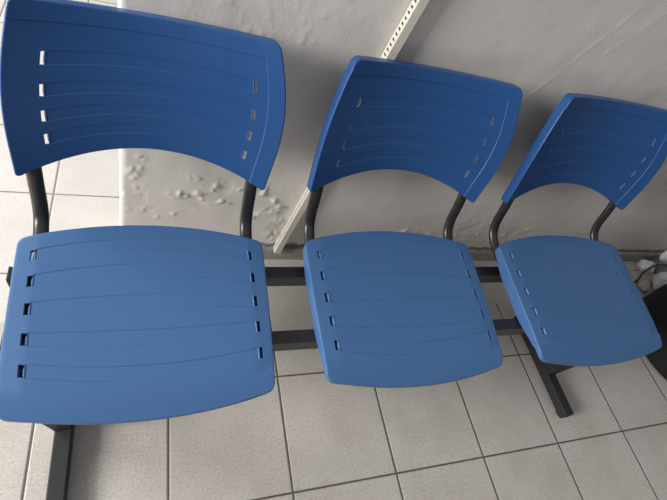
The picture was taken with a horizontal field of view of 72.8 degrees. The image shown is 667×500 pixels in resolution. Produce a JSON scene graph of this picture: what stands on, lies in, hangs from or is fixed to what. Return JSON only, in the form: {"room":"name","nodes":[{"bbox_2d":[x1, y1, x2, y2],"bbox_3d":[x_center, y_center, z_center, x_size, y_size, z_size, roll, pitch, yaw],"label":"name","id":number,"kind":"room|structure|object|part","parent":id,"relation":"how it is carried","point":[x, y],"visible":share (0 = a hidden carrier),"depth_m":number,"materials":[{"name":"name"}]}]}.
{"room":"waiting room","nodes":[
{"label":"waiting room","id":0,"kind":"room"},
{"bbox_2d":[0,0,666,499],"bbox_3d":[0.141,-0.872,2.439,12.000,0.060,9.000,1,55,-21],"label":"floor","id":1,"kind":"structure","parent":0,"point":[498,433],"depth_m":1.38,"materials":[{"name":"tile"}]},
{"bbox_2d":[0,0,666,499],"bbox_3d":[0.159,0.074,1.148,1.701,0.833,0.705,1,55,-21],"label":"bench","id":2,"kind":"object","parent":1,"relation":"on","point":[124,323],"visible":1,"depth_m":0.96,"materials":[{"name":"blue plastic"}]},
{"bbox_3d":[-0.363,0.127,0.894,0.476,0.071,0.393,1,55,-21],"label":"seat","id":3,"kind":"part","parent":2,"relation":"part of","materials":[{"name":"blue plastic"}]},
{"bbox_3d":[-0.342,-0.282,0.871,0.492,0.306,0.157,1,55,-21],"label":"backrest","id":4,"kind":"part","parent":2,"relation":"part of","materials":[{"name":"blue plastic"}]},
{"bbox_3d":[0.174,0.131,1.112,0.476,0.071,0.393,1,55,-21],"label":"seat","id":5,"kind":"part","parent":2,"relation":"part of","materials":[{"name":"blue plastic"}]},
{"bbox_3d":[0.200,-0.278,1.091,0.492,0.306,0.157,1,55,-21],"label":"backrest","id":6,"kind":"part","parent":2,"relation":"part of","materials":[{"name":"blue plastic"}]},
{"bbox_3d":[0.715,0.135,1.318,0.477,0.071,0.393,1,55,-21],"label":"seat","id":7,"kind":"part","parent":2,"relation":"part of","materials":[{"name":"blue plastic"}]},
{"bbox_3d":[0.741,-0.274,1.297,0.492,0.306,0.159,1,55,-21],"label":"backrest","id":8,"kind":"part","parent":2,"relation":"part of","materials":[{"name":"blue plastic"}]},
{"bbox_2d":[637,279,649,292],"bbox_3d":[1.463,0.168,2.123,0.084,0.029,0.066,1,55,-21],"label":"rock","id":9,"kind":"object","parent":1,"relation":"on","point":[643,285],"visible":1,"depth_m":2.11,"materials":[{"name":"grey stone"}]},
{"bbox_2d":[636,259,655,273],"bbox_3d":[1.517,0.072,2.190,0.090,0.068,0.078,1,55,-21],"label":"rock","id":10,"kind":"object","parent":1,"relation":"on","point":[642,264],"visible":0.81,"depth_m":2.17,"materials":[{"name":"grey stone"}]},
{"bbox_2d":[634,264,666,283],"bbox_3d":[1.570,0.100,2.179,0.385,0.089,0.046,-7,58,-26],"label":"cable","id":11,"kind":"object","parent":1,"relation":"on","point":[649,268],"visible":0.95,"depth_m":2.14,"materials":[{"name":"black rubber"}]},
{"bbox_2d":[642,283,666,379],"bbox_3d":[1.598,0.256,1.738,0.540,0.595,0.540,1,55,-21],"label":"rubbish bin","id":12,"kind":"object","parent":1,"relation":"on","point":[655,302],"visible":0.48,"depth_m":1.83,"materials":[{"name":"black plastic"}]},
{"bbox_2d":[652,272,666,289],"bbox_3d":[1.583,0.146,2.140,0.135,0.099,0.094,1,55,-21],"label":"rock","id":13,"kind":"object","parent":1,"relation":"on","point":[658,280],"visible":0.82,"depth_m":2.13,"materials":[{"name":"grey stone"}]},
{"bbox_2d":[654,260,666,273],"bbox_3d":[1.611,0.074,2.216,0.086,0.083,0.066,1,55,-21],"label":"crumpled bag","id":14,"kind":"object","parent":1,"relation":"on","point":[658,269],"visible":0.56,"depth_m":2.20,"materials":[{"name":"grey plastic"}]},
{"bbox_2d":[659,250,666,263],"bbox_3d":[1.608,0.024,2.152,0.105,0.080,0.070,1,55,-21],"label":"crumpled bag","id":15,"kind":"object","parent":14,"relation":"on","point":[663,257],"visible":1,"depth_m":2.15,"materials":[{"name":"white plastic"}]},
{"bbox_2d":[118,0,666,252],"bbox_3d":[2.578,-0.779,1.524,6.112,2.700,0.167,1,55,-21],"label":"wall","id":16,"kind":"structure","parent":0,"point":[550,50],"depth_m":1.17,"materials":[{"name":"paint"}]},
{"bbox_2d":[273,0,429,253],"bbox_3d":[0.068,-0.353,1.086,0.178,1.243,0.026,1,55,-21],"label":"duct","id":17,"kind":"object","parent":16,"relation":"attached to","point":[416,8],"visible":0.46,"depth_m":0.97,"materials":[{"name":"beige plastic"}]},
{"bbox_2d":[262,245,661,261],"bbox_3d":[2.200,0.035,2.491,6.100,0.065,0.032,1,55,-21],"label":"baseboard","id":18,"kind":"structure","parent":16,"relation":"attached to","point":[288,252],"depth_m":1.85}
]}

